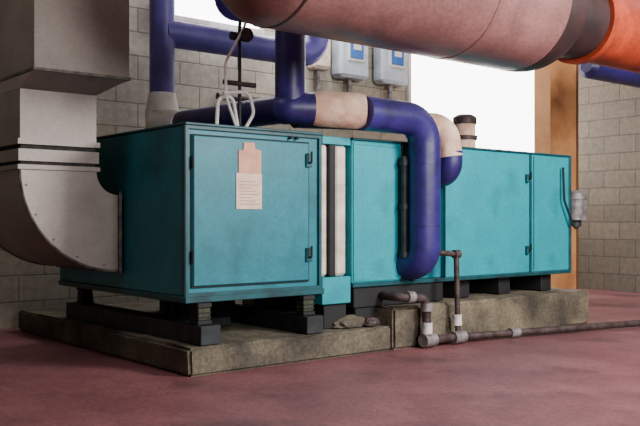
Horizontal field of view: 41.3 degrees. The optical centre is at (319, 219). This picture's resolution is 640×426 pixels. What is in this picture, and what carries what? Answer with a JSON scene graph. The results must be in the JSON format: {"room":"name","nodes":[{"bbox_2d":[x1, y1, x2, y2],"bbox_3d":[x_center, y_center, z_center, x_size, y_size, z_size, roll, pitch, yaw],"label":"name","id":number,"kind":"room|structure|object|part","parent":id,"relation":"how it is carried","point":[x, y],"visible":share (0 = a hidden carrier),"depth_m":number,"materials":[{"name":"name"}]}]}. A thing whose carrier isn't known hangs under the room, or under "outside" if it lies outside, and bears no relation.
{"room":"plant room","nodes":[
{"label":"plant room","id":0,"kind":"room"},
{"bbox_2d":[168,300,235,325],"bbox_3d":[-1.436,1.093,10.350,0.850,0.405,0.340,0,0,-39],"label":"support block","id":1,"kind":"object","parent":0,"point":[222,312],"depth_m":10.29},
{"bbox_2d":[0,0,405,328],"bbox_3d":[-3.641,-1.900,13.457,23.500,7.000,0.200,0,0,-40],"label":"wall","id":2,"kind":"structure","parent":0,"point":[24,285],"depth_m":13.93,"materials":[{"name":"grey brick"}]},
{"bbox_2d":[175,0,258,28],"bbox_3d":[-1.861,-4.225,14.756,1.940,1.590,0.020,0,0,-40],"label":"pane","id":3,"kind":"object","parent":2,"relation":"attached to","point":[199,9],"visible":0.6,"depth_m":14.61,"materials":[{"name":"white glass"}]},
{"bbox_2d":[175,15,263,34],"bbox_3d":[-1.845,-4.225,14.737,2.100,1.750,0.090,0,0,-40],"label":"frame","id":4,"kind":"object","parent":2,"relation":"attached to","point":[177,17],"visible":0.5,"depth_m":14.68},
{"bbox_2d":[216,93,261,101],"bbox_3d":[-0.003,-2.150,16.197,4.600,0.120,0.120,0,0,-40],"label":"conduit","id":5,"kind":"object","parent":2,"relation":"attached to","point":[243,98],"visible":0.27,"depth_m":14.93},
{"bbox_2d":[308,40,329,91],"bbox_3d":[-0.010,-2.960,16.127,0.400,1.480,0.260,0,0,-40],"label":"meter","id":6,"kind":"object","parent":2,"relation":"attached to","point":[323,64],"visible":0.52,"depth_m":16.08,"materials":[{"name":"white metal"}]},
{"bbox_2d":[332,40,367,92],"bbox_3d":[0.610,-2.800,16.553,0.760,2.000,0.390,0,0,-40],"label":"meter","id":7,"kind":"object","parent":2,"relation":"attached to","point":[349,60],"visible":0.55,"depth_m":16.38,"materials":[{"name":"grey metal"}]},
{"bbox_3d":[0.702,-3.330,16.442,0.440,0.540,0.040,0,0,-40],"label":"frame","id":8,"kind":"part","parent":7,"relation":"part of","materials":[{"name":"plastic"}]},
{"bbox_2d":[374,47,407,98],"bbox_3d":[1.459,-2.800,17.253,0.760,2.000,0.390,0,0,-40],"label":"meter","id":9,"kind":"object","parent":2,"relation":"attached to","point":[390,67],"visible":0.55,"depth_m":17.07,"materials":[{"name":"grey metal"}]},
{"bbox_3d":[1.551,-3.330,17.141,0.440,0.540,0.040,0,0,-40],"label":"frame","id":10,"kind":"part","parent":9,"relation":"part of","materials":[{"name":"plastic"}]},
{"bbox_2d":[406,54,410,141],"bbox_3d":[3.556,-2.700,19.189,4.500,4.200,0.090,0,0,-40],"label":"frame","id":11,"kind":"object","parent":2,"relation":"attached to","point":[408,86],"visible":0.14,"depth_m":17.74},
{"bbox_2d":[411,54,533,151],"bbox_3d":[3.540,-2.700,19.209,4.340,4.040,0.020,0,0,-40],"label":"pane","id":12,"kind":"object","parent":2,"relation":"attached to","point":[502,102],"visible":0.25,"depth_m":19.34,"materials":[{"name":"white glass"}]},
{"bbox_2d":[0,289,639,425],"bbox_3d":[1.956,1.700,6.667,23.500,0.200,17.800,0,0,-40],"label":"floor","id":13,"kind":"structure","parent":0,"point":[588,377],"depth_m":8.22,"materials":[{"name":"red concrete"}]},
{"bbox_2d":[66,302,220,345],"bbox_3d":[-2.220,1.198,10.145,0.240,0.195,3.420,0,0,-40],"label":"base rail","id":14,"kind":"object","parent":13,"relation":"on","point":[169,327],"visible":0.97,"depth_m":9.69,"materials":[{"name":"black metal"}]},
{"bbox_2d":[76,288,93,303],"bbox_3d":[-3.087,0.983,11.173,0.170,0.225,0.170,0,0,-40],"label":"vibration isolator","id":15,"kind":"object","parent":14,"relation":"on","point":[85,296],"visible":0.87,"depth_m":11.11,"materials":[{"name":"black rubber"}]},
{"bbox_2d":[190,302,211,324],"bbox_3d":[-1.255,0.983,8.951,0.170,0.225,0.170,0,0,-40],"label":"vibration isolator","id":16,"kind":"object","parent":14,"relation":"on","point":[200,312],"visible":0.98,"depth_m":8.89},
{"bbox_3d":[-1.140,1.198,8.835,0.240,0.195,0.025,0,0,-40],"label":"channel plate","id":17,"kind":"part","parent":14,"relation":"part of","materials":[{"name":"metal"}]},
{"bbox_2d":[58,122,323,303],"bbox_3d":[-1.699,-0.077,10.618,1.865,1.885,3.352,0,0,-40],"label":"fan section cabinet","id":18,"kind":"object","parent":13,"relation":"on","point":[185,238],"visible":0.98,"depth_m":9.38,"materials":[{"name":"teal metal"}]},
{"bbox_3d":[-1.716,0.833,10.638,1.865,0.065,3.300,0,0,-40],"label":"rail","id":19,"kind":"part","parent":18,"relation":"part of","materials":[{"name":"teal metal"}]},
{"bbox_3d":[-1.717,-1.005,10.647,1.855,0.030,3.285,0,0,-40],"label":"lid","id":20,"kind":"part","parent":18,"relation":"part of","materials":[{"name":"teal metal"}]},
{"bbox_2d":[215,19,255,126],"bbox_3d":[-0.952,-2.014,9.894,0.562,1.971,0.220,0,0,-40],"label":"pressure gauge assembly","id":21,"kind":"object","parent":18,"relation":"on","point":[246,34],"visible":0.89,"depth_m":9.89,"materials":[{"name":"metal"}]},
{"bbox_3d":[-0.924,-2.020,9.995,0.092,1.960,0.044,0,0,-40],"label":"stem","id":22,"kind":"part","parent":21,"relation":"part of","materials":[{"name":"metal"}]},
{"bbox_2d":[236,142,261,208],"bbox_3d":[-0.775,-0.485,9.304,0.340,0.730,0.008,0,0,-40],"label":"paper notice","id":23,"kind":"object","parent":18,"relation":"attached to","point":[249,176],"visible":1,"depth_m":9.30,"materials":[{"name":"paper"}]},
{"bbox_3d":[-0.738,-0.095,9.377,1.540,1.580,0.050,0,0,-40],"label":"access door","id":24,"kind":"part","parent":18,"relation":"part of","materials":[{"name":"teal paint"}]},
{"bbox_3d":[-0.701,-0.095,9.411,1.830,1.790,0.045,0,0,-40],"label":"frame","id":25,"kind":"part","parent":18,"relation":"part of","materials":[{"name":"teal metal"}]},
{"bbox_3d":[-0.129,-0.690,9.833,0.090,0.160,0.030,0,0,-40],"label":"latch plate","id":26,"kind":"part","parent":18,"relation":"part of","materials":[{"name":"teal metal"}]},
{"bbox_3d":[-0.129,0.400,9.833,0.090,0.160,0.030,0,0,-40],"label":"latch plate","id":27,"kind":"part","parent":18,"relation":"part of","materials":[{"name":"teal metal"}]},
{"bbox_2d":[19,301,389,376],"bbox_3d":[-1.750,1.448,11.374,2.869,0.303,4.839,0,0,-40],"label":"concrete plinth","id":28,"kind":"object","parent":13,"relation":"on","point":[242,346],"visible":0.59,"depth_m":9.69,"materials":[{"name":"grey concrete"}]},
{"bbox_2d":[333,314,379,327],"bbox_3d":[0.280,1.224,10.313,0.987,0.143,0.350,0,0,-16],"label":"rubble","id":29,"kind":"object","parent":28,"relation":"on","point":[348,321],"visible":0.59,"depth_m":10.25,"materials":[{"name":"stone"}]},
{"bbox_2d":[159,300,322,333],"bbox_3d":[-1.140,1.198,11.035,0.240,0.195,3.420,0,0,-40],"label":"base rail","id":30,"kind":"object","parent":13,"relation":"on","point":[285,320],"visible":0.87,"depth_m":10.14,"materials":[{"name":"black metal"}]},
{"bbox_2d":[295,295,314,315],"bbox_3d":[-0.175,0.983,9.841,0.170,0.225,0.170,0,0,-40],"label":"vibration isolator","id":31,"kind":"object","parent":30,"relation":"on","point":[304,303],"visible":0.98,"depth_m":9.78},
{"bbox_3d":[-0.060,1.198,9.726,0.240,0.195,0.025,0,0,-40],"label":"channel plate","id":32,"kind":"part","parent":30,"relation":"part of","materials":[{"name":"metal"}]},
{"bbox_2d":[313,136,349,328],"bbox_3d":[-0.594,0.152,11.109,0.445,2.285,2.500,0,0,-40],"label":"connector","id":33,"kind":"object","parent":13,"relation":"on","point":[331,304],"visible":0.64,"depth_m":10.14,"materials":[{"name":"white fabric"}]},
{"bbox_3d":[0.143,0.840,10.214,0.445,0.320,0.180,0,0,-40],"label":"sill plate","id":34,"kind":"part","parent":33,"relation":"part of","materials":[{"name":"teal paint"}]},
{"bbox_3d":[0.143,-0.945,10.214,0.445,0.090,0.180,0,0,-40],"label":"head plate","id":35,"kind":"part","parent":33,"relation":"part of","materials":[{"name":"teal paint"}]},
{"bbox_2d":[242,287,588,349],"bbox_3d":[1.483,1.339,13.067,4.248,0.523,3.338,0,0,-40],"label":"concrete plinth","id":36,"kind":"object","parent":13,"relation":"on","point":[520,308],"visible":0.3,"depth_m":11.73,"materials":[{"name":"grey concrete"}]},
{"bbox_2d":[254,137,570,317],"bbox_3d":[1.437,0.147,12.587,4.530,2.295,2.402,0,0,-40],"label":"air handling unit","id":37,"kind":"object","parent":36,"relation":"on","point":[505,211],"visible":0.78,"depth_m":11.72,"materials":[{"name":"teal paint"}]},
{"bbox_3d":[0.716,-0.100,10.568,0.810,1.700,0.022,0,0,-40],"label":"coil panel","id":38,"kind":"part","parent":37,"relation":"part of","materials":[{"name":"teal paint"}]},
{"bbox_3d":[1.410,-0.985,12.619,4.530,0.030,2.320,0,0,-40],"label":"trim","id":39,"kind":"part","parent":37,"relation":"part of","materials":[{"name":"teal metal"}]},
{"bbox_3d":[1.410,0.795,12.619,4.530,0.050,2.320,0,0,-40],"label":"trim","id":40,"kind":"part","parent":37,"relation":"part of","materials":[{"name":"teal metal"}]},
{"bbox_2d":[453,114,476,146],"bbox_3d":[2.126,-1.302,12.898,0.590,0.595,0.380,0,0,-39],"label":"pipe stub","id":41,"kind":"object","parent":37,"relation":"on","point":[465,124],"visible":0.66,"depth_m":12.82,"materials":[{"name":"paint"}]},
{"bbox_2d":[562,167,587,228],"bbox_3d":[3.887,-0.327,13.287,0.738,0.947,0.400,0,0,-40],"label":"damper actuator","id":42,"kind":"object","parent":37,"relation":"attached to","point":[579,199],"visible":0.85,"depth_m":13.22,"materials":[{"name":"metal"}]},
{"bbox_3d":[4.018,-0.160,13.395,0.360,0.320,0.360,0,0,-40],"label":"motor","id":43,"kind":"part","parent":42,"relation":"part of","materials":[{"name":"grey metal"}]},
{"bbox_2d":[379,250,639,347],"bbox_3d":[4.243,0.976,12.382,7.886,1.224,0.443,0,0,-29],"label":"drain pipe","id":44,"kind":"object","parent":13,"relation":"on","point":[427,338],"visible":0.95,"depth_m":10.95,"materials":[{"name":"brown metal"}]},
{"bbox_2d":[379,291,455,343],"bbox_3d":[1.274,1.225,10.754,1.056,0.678,0.425,0,0,-40],"label":"trap","id":45,"kind":"object","parent":44,"relation":"attached to","point":[427,337],"depth_m":10.55,"materials":[{"name":"brown metal"}]},
{"bbox_2d":[507,327,521,337],"bbox_3d":[2.620,1.520,11.481,0.152,0.127,0.130,0,0,-30],"label":"socket","id":46,"kind":"object","parent":44,"relation":"attached to","point":[513,332],"depth_m":11.43,"materials":[{"name":"grey metal"}]},
{"bbox_2d":[534,60,578,288],"bbox_3d":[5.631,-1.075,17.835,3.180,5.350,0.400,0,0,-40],"label":"column","id":47,"kind":"structure","parent":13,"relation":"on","point":[556,85],"depth_m":16.95,"materials":[{"name":"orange bare orange-brown wood"}]},
{"bbox_3d":[5.218,-0.800,17.261,0.050,4.800,0.040,0,0,-40],"label":"corner trim","id":48,"kind":"part","parent":47,"relation":"part of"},
{"bbox_2d":[579,72,639,292],"bbox_3d":[11.009,-1.900,14.000,0.200,7.000,17.600,0,0,-40],"label":"wall","id":49,"kind":"structure","parent":0,"point":[609,113],"depth_m":19.25,"materials":[{"name":"beige brick"}]},
{"bbox_2d":[579,63,639,87],"bbox_3d":[6.266,-4.005,16.829,3.480,2.750,0.440,0,0,-40],"label":"pipe","id":50,"kind":"object","parent":49,"relation":"attached to","point":[587,70],"visible":0.56,"depth_m":15.95,"materials":[{"name":"metal"}]},
{"bbox_3d":[1.956,-5.500,6.667,23.500,0.200,17.800,0,0,-39],"label":"ceiling","id":51,"kind":"structure","parent":0,"visible":0},
{"bbox_2d":[0,0,130,273],"bbox_3d":[-3.341,-2.380,10.174,1.207,6.000,2.274,0,0,-40],"label":"duct","id":52,"kind":"object","parent":51,"relation":"hanging from","point":[56,56],"visible":1,"depth_m":9.44,"materials":[{"name":"silver metal"}]},
{"bbox_2d":[145,0,462,279],"bbox_3d":[-0.100,-2.299,11.802,3.340,6.163,3.880,0,0,-40],"label":"insulated blue pipework","id":53,"kind":"object","parent":51,"relation":"hanging from","point":[433,162],"visible":0.9,"depth_m":10.58,"materials":[{"name":"metal"}]},
{"bbox_2d":[221,0,639,72],"bbox_3d":[2.442,-3.562,10.048,8.450,3.636,1.560,0,0,-40],"label":"duct","id":54,"kind":"object","parent":51,"relation":"hanging from","point":[505,35],"visible":1,"depth_m":8.80,"materials":[{"name":"metal"}]}
]}

